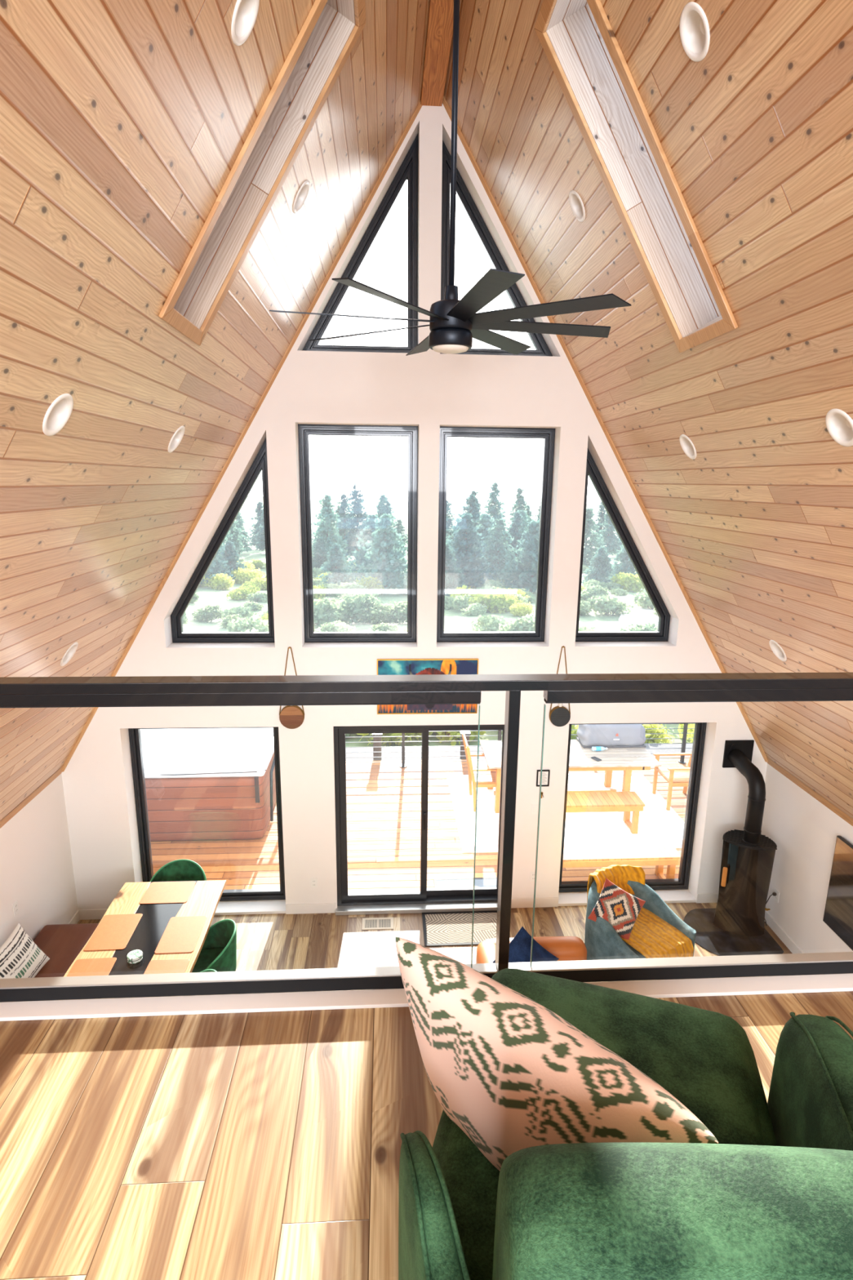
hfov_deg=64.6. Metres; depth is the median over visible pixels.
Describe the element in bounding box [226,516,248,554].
pine tree
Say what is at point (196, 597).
sagebrush
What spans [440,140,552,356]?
window
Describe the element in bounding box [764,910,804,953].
baseboard
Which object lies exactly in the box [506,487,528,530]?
pine tree
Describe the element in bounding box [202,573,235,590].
shrub
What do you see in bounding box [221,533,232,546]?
pine tree
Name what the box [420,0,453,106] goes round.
beam
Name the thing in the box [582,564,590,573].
sagebrush
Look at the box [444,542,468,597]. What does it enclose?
pine tree
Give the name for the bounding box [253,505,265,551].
pine tree
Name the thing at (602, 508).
pine tree
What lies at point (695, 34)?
recessed light
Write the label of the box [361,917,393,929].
floor vent
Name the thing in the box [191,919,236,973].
dining chair
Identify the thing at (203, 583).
shrub
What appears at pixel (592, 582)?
sagebrush
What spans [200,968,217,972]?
dining chair
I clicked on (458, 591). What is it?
shrub
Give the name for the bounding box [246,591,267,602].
sagebrush
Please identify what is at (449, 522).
pine tree
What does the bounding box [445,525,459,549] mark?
pine tree
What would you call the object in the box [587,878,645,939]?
throw pillow
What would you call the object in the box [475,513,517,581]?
pine tree
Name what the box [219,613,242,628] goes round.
sagebrush
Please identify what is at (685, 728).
deck railing
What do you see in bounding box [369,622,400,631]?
sagebrush
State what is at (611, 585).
sagebrush
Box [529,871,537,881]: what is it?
wall outlet
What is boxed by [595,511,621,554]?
pine tree
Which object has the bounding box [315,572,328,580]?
shrub
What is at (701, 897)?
baseboard
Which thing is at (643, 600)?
sagebrush
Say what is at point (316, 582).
sagebrush
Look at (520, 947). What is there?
throw pillow
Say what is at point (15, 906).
wall outlet
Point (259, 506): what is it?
pine tree
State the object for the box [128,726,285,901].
window
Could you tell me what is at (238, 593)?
shrub
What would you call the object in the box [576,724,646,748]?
covered grill
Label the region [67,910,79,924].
baseboard
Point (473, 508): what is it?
pine tree
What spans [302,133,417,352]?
window
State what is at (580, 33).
window
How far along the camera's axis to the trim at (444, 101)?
6.28 m
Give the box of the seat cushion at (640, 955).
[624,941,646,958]
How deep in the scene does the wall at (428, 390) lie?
6.66 m
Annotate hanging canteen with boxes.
[279,646,304,728]
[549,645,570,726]
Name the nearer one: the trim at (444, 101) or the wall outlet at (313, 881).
the trim at (444, 101)
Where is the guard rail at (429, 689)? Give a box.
[0,672,852,1001]
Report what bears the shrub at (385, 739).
on the ground
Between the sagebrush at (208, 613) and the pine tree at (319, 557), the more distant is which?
the pine tree at (319, 557)
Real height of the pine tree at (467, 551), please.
5.790 m
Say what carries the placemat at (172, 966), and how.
on the dining table at (204, 898)
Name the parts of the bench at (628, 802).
seat, leg, foot rail, leg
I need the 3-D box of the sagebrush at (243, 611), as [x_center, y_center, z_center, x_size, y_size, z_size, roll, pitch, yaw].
[-9.139,-1.205,32.679,1.934,0.996,1.374,-7,15,-30]
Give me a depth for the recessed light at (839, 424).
3.30 m
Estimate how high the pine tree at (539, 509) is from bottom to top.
6.885 m
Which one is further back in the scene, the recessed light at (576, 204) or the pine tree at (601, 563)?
the pine tree at (601, 563)
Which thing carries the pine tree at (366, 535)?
on the ground
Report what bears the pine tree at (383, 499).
on the ground
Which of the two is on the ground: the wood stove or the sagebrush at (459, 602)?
the sagebrush at (459, 602)
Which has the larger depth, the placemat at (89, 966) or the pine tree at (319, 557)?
the pine tree at (319, 557)
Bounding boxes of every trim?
[0,766,62,828]
[0,973,852,1021]
[61,99,422,772]
[152,849,681,867]
[442,95,768,762]
[766,756,852,826]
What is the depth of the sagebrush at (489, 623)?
27.65 m
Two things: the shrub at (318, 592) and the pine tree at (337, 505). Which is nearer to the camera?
the shrub at (318, 592)
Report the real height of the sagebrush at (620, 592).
0.714 m
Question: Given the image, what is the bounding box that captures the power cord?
[764,892,776,925]
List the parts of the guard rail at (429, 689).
handrail, post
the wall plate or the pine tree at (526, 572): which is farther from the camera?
the pine tree at (526, 572)
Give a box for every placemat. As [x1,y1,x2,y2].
[66,957,116,976]
[83,913,142,951]
[139,880,195,903]
[143,959,189,973]
[154,915,206,953]
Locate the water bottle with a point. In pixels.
(596, 748)
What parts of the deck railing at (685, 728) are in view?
post, post, post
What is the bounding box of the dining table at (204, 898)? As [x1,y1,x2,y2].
[63,880,226,976]
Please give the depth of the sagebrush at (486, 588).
41.32 m
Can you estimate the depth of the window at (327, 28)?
3.62 m
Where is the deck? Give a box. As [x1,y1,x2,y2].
[150,756,690,893]
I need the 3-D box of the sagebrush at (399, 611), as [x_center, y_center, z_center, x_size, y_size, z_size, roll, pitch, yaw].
[-1.523,-1.226,31.985,2.443,1.354,2.204,7,15,24]
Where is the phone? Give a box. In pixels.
[591,756,601,761]
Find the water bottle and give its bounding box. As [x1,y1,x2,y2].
[591,746,607,751]
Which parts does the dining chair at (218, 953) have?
seat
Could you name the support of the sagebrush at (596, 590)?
on the ground
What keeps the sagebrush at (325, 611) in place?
on the ground
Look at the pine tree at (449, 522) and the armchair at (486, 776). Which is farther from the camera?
the pine tree at (449, 522)
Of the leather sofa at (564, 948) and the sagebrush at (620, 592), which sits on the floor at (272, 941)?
the leather sofa at (564, 948)
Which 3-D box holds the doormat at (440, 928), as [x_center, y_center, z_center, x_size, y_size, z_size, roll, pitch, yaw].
[0.388,3.020,7.085,0.845,0.009,0.540,0,13,-3]
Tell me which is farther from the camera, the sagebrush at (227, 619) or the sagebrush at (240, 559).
the sagebrush at (240, 559)
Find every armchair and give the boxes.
[462,733,496,811]
[584,880,696,959]
[652,751,692,810]
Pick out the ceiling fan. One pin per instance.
(454, 322)
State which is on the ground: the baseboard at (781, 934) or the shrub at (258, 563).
the shrub at (258, 563)
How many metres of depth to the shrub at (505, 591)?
40.10 m
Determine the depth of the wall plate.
7.13 m
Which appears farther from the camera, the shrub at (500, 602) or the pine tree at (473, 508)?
the pine tree at (473, 508)
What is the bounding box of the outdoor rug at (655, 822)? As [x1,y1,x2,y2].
[446,772,684,853]
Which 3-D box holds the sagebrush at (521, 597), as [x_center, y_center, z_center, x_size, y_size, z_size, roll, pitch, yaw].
[4.985,-2.262,38.764,1.740,1.025,1.929,4,14,14]
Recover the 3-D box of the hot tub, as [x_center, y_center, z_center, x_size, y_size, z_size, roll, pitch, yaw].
[-3.273,1.885,9.833,2.392,1.120,2.336,0,13,-3]
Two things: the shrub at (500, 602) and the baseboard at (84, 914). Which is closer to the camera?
the baseboard at (84, 914)
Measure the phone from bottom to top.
0.009 m
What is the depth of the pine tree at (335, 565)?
45.81 m
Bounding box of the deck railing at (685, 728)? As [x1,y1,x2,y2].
[345,723,695,767]
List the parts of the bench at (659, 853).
seat, leg, foot rail, leg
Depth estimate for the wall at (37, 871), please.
6.32 m
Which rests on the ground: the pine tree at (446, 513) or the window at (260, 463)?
the pine tree at (446, 513)
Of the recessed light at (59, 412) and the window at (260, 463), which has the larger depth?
the window at (260, 463)
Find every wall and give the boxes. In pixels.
[0,773,77,946]
[61,103,767,915]
[760,763,852,953]
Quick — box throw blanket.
[586,864,693,958]
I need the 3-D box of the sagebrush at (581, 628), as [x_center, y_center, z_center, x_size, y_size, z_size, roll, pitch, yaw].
[5.400,0.295,23.189,2.467,1.631,2.735,-2,13,-11]
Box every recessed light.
[42,393,73,435]
[60,642,78,666]
[167,426,184,453]
[231,0,259,45]
[293,179,309,213]
[568,190,585,222]
[679,1,710,62]
[680,434,696,459]
[768,640,786,662]
[825,408,852,446]
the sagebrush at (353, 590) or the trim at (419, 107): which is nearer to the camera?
the trim at (419, 107)
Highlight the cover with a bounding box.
[140,727,274,802]
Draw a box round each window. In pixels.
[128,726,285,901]
[158,0,365,346]
[170,438,274,642]
[297,424,417,642]
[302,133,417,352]
[436,426,555,642]
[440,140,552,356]
[533,0,737,352]
[559,722,706,892]
[575,448,670,641]
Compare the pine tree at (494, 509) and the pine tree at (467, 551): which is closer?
the pine tree at (467, 551)
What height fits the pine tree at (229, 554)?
3.409 m
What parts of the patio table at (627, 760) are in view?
leg, foot rail, leg, leg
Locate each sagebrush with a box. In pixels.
[182,611,188,624]
[190,592,199,603]
[191,604,224,622]
[217,604,254,620]
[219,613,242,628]
[226,615,268,631]
[237,558,246,562]
[240,627,258,631]
[242,601,263,610]
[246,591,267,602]
[253,608,267,619]
[266,626,327,631]
[312,567,331,577]
[312,578,322,586]
[313,596,344,630]
[315,582,343,596]
[320,620,355,631]
[328,591,382,624]
[328,597,342,602]
[337,581,368,594]
[339,588,383,603]
[345,733,362,737]
[351,602,394,624]
[368,627,391,631]
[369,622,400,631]
[378,600,407,624]
[396,586,407,595]
[444,595,453,609]
[448,594,473,611]
[460,602,487,616]
[469,614,509,631]
[473,586,490,592]
[474,577,500,591]
[477,585,504,595]
[482,580,509,589]
[493,577,504,583]
[497,612,534,631]
[506,591,528,604]
[511,587,535,603]
[578,624,603,631]
[579,600,592,615]
[580,584,610,601]
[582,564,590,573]
[582,578,608,589]
[587,594,634,616]
[604,581,623,591]
[610,587,628,596]
[619,621,658,631]
[631,591,654,609]
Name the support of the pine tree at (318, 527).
on the ground
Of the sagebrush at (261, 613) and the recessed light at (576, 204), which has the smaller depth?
the recessed light at (576, 204)
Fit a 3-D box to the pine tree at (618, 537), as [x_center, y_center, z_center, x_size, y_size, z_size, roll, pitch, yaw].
[27.745,-13.999,94.550,4.682,5.229,4.859,4,14,14]
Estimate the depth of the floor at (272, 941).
6.96 m
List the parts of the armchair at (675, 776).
leg, leg, seat, armrest, armrest, rail, leg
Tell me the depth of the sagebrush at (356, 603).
31.21 m
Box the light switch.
[531,804,542,813]
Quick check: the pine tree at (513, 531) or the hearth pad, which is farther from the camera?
the pine tree at (513, 531)
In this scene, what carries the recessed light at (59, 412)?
in the ceiling at (124, 123)
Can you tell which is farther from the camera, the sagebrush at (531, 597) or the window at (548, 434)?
the sagebrush at (531, 597)
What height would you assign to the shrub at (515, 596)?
1.122 m
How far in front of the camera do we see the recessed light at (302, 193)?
4.24 m
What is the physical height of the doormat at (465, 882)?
0.009 m
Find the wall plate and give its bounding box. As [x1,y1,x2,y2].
[722,739,754,768]
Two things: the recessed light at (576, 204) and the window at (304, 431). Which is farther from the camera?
the window at (304, 431)
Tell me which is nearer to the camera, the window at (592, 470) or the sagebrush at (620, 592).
the window at (592, 470)
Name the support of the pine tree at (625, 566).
on the ground
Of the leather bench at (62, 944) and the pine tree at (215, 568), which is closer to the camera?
the leather bench at (62, 944)
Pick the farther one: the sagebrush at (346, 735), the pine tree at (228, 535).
the pine tree at (228, 535)
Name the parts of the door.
sliding panel, handle, fixed panel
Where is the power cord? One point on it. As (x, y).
(774, 894)
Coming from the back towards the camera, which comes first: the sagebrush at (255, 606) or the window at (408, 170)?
the sagebrush at (255, 606)
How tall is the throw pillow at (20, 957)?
0.477 m
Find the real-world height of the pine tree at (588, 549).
6.209 m
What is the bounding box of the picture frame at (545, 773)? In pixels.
[536,769,550,786]
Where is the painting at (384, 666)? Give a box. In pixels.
[377,658,478,714]
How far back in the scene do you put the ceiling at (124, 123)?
3.10 m
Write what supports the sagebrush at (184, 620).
on the ground
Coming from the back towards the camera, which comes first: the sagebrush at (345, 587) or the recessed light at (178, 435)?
the sagebrush at (345, 587)
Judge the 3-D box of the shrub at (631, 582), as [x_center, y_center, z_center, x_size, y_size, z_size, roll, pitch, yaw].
[13.691,-3.876,45.681,2.273,1.575,2.372,7,15,25]
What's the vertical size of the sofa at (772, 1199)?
0.850 m
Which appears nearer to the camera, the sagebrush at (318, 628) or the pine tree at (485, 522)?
the sagebrush at (318, 628)
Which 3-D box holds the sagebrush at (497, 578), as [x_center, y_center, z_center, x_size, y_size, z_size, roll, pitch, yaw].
[5.284,-4.219,50.111,1.253,0.970,1.763,6,14,23]
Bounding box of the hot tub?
[140,727,275,841]
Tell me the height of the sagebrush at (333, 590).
1.073 m
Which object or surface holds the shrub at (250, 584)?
on the ground
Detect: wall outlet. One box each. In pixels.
[12,900,18,916]
[310,878,317,888]
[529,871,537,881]
[773,888,779,902]
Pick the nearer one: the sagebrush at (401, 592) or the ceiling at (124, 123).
the ceiling at (124, 123)
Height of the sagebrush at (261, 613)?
1.075 m
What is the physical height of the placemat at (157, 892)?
0.004 m
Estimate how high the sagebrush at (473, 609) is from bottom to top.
0.802 m
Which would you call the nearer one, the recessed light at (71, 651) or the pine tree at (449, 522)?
the recessed light at (71, 651)
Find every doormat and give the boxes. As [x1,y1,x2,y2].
[422,910,497,946]
[433,877,496,888]
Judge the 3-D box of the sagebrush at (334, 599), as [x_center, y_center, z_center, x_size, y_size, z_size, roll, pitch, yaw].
[-5.116,-1.918,37.133,1.155,0.900,1.626,0,13,-2]
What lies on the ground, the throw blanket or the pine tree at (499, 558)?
the pine tree at (499, 558)
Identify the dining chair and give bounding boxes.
[150,858,206,881]
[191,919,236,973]
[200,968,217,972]
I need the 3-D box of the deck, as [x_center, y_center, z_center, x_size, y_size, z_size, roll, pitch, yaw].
[-0.168,2.554,9.674,14.000,0.040,4.050,0,13,-3]
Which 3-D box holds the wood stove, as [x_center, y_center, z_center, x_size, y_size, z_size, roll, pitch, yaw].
[3.347,2.110,7.054,0.505,1.845,0.555,5,14,18]
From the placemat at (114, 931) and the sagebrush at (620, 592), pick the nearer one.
the placemat at (114, 931)
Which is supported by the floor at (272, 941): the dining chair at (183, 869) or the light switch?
the dining chair at (183, 869)
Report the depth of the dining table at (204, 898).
6.01 m
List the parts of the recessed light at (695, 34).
bulb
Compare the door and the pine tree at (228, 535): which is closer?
the door
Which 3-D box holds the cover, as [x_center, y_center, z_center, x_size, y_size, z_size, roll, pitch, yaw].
[-3.300,1.613,9.762,2.306,0.482,2.322,0,13,-3]
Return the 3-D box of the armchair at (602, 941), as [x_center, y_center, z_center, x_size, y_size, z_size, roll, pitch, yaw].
[1.963,2.772,6.425,0.871,0.770,0.894,-7,15,-30]
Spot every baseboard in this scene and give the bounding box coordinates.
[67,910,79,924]
[77,908,107,919]
[285,902,336,914]
[511,897,558,908]
[696,893,718,902]
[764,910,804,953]
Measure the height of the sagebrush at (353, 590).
1.384 m
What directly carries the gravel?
on the ground
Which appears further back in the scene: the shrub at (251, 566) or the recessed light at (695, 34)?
the shrub at (251, 566)
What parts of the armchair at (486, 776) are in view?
rail, leg, leg, armrest, armrest, seat, rail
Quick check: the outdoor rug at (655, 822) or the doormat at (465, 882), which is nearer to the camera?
the doormat at (465, 882)
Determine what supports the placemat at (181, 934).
on the dining table at (204, 898)
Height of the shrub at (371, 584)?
1.481 m
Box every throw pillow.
[0,923,49,978]
[395,937,718,1171]
[493,926,559,963]
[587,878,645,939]
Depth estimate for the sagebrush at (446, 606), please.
38.15 m
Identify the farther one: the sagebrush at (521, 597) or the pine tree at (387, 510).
the pine tree at (387, 510)
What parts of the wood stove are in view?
door handle, glass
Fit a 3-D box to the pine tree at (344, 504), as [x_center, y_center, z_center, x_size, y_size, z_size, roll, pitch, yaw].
[-9.132,-12.473,75.700,4.543,7.967,4.334,12,17,39]
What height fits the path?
1.954 m
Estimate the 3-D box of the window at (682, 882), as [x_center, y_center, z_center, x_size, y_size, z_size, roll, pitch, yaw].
[2.234,1.833,7.514,1.569,2.105,0.102,0,13,-3]
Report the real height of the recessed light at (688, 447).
0.176 m
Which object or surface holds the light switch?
attached to the wall at (428, 390)
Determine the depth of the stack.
5.46 m
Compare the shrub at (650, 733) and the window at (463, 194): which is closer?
the window at (463, 194)
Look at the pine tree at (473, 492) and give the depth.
85.60 m
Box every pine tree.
[200,546,235,586]
[217,530,230,556]
[218,539,247,579]
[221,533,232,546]
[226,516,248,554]
[233,511,253,554]
[248,501,263,546]
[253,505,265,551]
[311,493,351,568]
[311,507,326,546]
[312,536,328,574]
[315,542,355,586]
[332,493,356,559]
[332,505,343,536]
[340,481,368,556]
[346,514,405,578]
[355,513,407,595]
[374,493,401,542]
[380,500,399,547]
[393,519,407,552]
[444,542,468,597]
[445,499,456,535]
[445,513,452,532]
[445,513,496,591]
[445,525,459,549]
[454,493,480,528]
[464,490,481,526]
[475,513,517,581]
[480,482,507,527]
[480,518,517,583]
[500,520,539,592]
[505,511,526,573]
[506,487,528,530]
[507,509,528,538]
[525,505,533,524]
[534,505,540,521]
[581,546,616,583]
[582,507,613,567]
[587,502,605,542]
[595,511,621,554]
[608,535,622,555]
[609,545,637,577]
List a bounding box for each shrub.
[198,577,210,586]
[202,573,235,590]
[226,586,252,599]
[231,566,265,583]
[236,560,255,569]
[238,580,260,593]
[250,575,266,590]
[251,559,266,568]
[258,613,268,626]
[313,584,328,598]
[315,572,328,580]
[355,575,386,594]
[358,733,421,746]
[414,730,486,746]
[448,584,489,598]
[467,592,517,613]
[489,586,529,599]
[506,593,524,610]
[509,601,533,616]
[570,724,578,739]
[610,571,644,592]
[641,724,674,743]
[677,724,694,742]
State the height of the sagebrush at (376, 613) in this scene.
1.217 m
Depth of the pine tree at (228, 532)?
63.63 m
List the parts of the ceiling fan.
blade, blade, blade, blade, blade, blade, blade, blade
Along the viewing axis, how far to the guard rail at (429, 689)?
1.94 m
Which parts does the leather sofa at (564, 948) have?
backrest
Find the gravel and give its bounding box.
[345,743,693,760]
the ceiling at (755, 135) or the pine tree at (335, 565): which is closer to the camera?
the ceiling at (755, 135)
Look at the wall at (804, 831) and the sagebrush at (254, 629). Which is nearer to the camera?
the wall at (804, 831)
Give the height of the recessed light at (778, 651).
0.176 m
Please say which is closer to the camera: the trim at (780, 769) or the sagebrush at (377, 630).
the trim at (780, 769)
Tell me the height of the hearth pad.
0.007 m
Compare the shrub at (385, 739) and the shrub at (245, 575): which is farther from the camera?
the shrub at (245, 575)
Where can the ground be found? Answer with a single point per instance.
(454, 620)
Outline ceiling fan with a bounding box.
[269,0,631,355]
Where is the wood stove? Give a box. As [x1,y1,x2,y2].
[712,749,777,936]
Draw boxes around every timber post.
[372,733,382,760]
[459,731,471,759]
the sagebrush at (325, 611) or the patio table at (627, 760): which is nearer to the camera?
the patio table at (627, 760)
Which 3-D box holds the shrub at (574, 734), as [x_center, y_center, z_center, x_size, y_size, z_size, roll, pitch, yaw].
[2.772,2.180,14.264,1.580,1.082,1.649,2,13,4]
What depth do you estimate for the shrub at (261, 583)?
45.81 m
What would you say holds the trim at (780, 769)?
attached to the wall at (804, 831)
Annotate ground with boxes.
[182,495,691,747]
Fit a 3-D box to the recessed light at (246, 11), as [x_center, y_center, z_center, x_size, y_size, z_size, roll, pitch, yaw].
[-0.693,-2.357,2.542,0.128,0.176,0.202,0,13,-3]
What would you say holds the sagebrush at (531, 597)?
on the ground
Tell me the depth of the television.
5.97 m
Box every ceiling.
[0,0,430,821]
[443,0,852,818]
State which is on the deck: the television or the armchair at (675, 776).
the armchair at (675, 776)
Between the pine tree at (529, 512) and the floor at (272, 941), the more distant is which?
the pine tree at (529, 512)
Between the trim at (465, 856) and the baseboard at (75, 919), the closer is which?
the baseboard at (75, 919)
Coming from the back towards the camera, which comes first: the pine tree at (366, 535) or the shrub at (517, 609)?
the pine tree at (366, 535)
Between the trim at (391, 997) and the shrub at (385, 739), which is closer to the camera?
the trim at (391, 997)
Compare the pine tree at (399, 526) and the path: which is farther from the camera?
the pine tree at (399, 526)
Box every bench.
[32,923,98,977]
[562,840,680,879]
[566,791,644,834]
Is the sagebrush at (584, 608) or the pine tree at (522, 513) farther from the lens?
the pine tree at (522, 513)
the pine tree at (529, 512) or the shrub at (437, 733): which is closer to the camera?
the shrub at (437, 733)
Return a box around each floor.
[0,973,852,1279]
[77,902,792,971]
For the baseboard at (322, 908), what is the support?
attached to the wall at (428, 390)
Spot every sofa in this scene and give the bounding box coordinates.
[398,968,852,1279]
[475,936,586,963]
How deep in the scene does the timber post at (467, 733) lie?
11.78 m
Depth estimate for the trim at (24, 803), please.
6.14 m
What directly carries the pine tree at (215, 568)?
on the ground
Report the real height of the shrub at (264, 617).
0.944 m
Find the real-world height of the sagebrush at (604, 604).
1.299 m
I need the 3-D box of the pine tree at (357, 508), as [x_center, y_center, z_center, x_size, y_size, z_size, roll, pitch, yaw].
[-7.300,-12.250,71.436,4.349,8.854,4.092,12,18,41]
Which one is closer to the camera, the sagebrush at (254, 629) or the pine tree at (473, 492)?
the sagebrush at (254, 629)
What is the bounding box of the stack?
[125,948,143,964]
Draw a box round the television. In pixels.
[822,835,852,950]
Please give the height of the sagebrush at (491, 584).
1.182 m
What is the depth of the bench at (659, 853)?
7.93 m
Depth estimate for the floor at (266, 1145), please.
1.64 m
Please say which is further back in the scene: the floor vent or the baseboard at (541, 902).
the baseboard at (541, 902)
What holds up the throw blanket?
on the armchair at (602, 941)
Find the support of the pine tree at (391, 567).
on the ground
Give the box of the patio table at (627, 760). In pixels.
[480,739,661,813]
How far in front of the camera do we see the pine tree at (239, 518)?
80.56 m
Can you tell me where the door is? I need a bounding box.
[333,724,504,915]
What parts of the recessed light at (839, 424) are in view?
bulb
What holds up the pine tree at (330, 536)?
on the ground
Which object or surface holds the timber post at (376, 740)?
on the gravel
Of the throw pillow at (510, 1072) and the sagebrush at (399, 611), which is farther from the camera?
the sagebrush at (399, 611)
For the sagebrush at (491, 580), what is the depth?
46.44 m
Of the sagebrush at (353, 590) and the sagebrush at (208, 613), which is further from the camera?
the sagebrush at (353, 590)
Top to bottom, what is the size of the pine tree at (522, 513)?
6.095 m
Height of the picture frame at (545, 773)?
0.184 m
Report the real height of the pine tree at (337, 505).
6.381 m
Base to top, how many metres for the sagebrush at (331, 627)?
0.745 m
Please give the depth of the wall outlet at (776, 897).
7.03 m
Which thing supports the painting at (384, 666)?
attached to the wall at (428, 390)
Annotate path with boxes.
[447,571,658,631]
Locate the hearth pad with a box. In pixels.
[683,908,783,955]
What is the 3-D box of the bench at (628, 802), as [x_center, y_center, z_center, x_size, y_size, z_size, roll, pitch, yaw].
[2.081,2.405,9.348,1.750,0.450,0.410,0,13,-3]
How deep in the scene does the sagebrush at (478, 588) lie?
43.68 m
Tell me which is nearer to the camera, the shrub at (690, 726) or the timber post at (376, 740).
the timber post at (376, 740)
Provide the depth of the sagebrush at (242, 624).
26.28 m
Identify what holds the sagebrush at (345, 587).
on the ground
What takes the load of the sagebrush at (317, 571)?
on the ground
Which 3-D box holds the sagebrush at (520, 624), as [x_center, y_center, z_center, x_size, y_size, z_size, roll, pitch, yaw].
[3.913,-0.263,26.271,2.475,1.659,2.743,5,14,18]
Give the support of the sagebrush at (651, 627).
on the ground

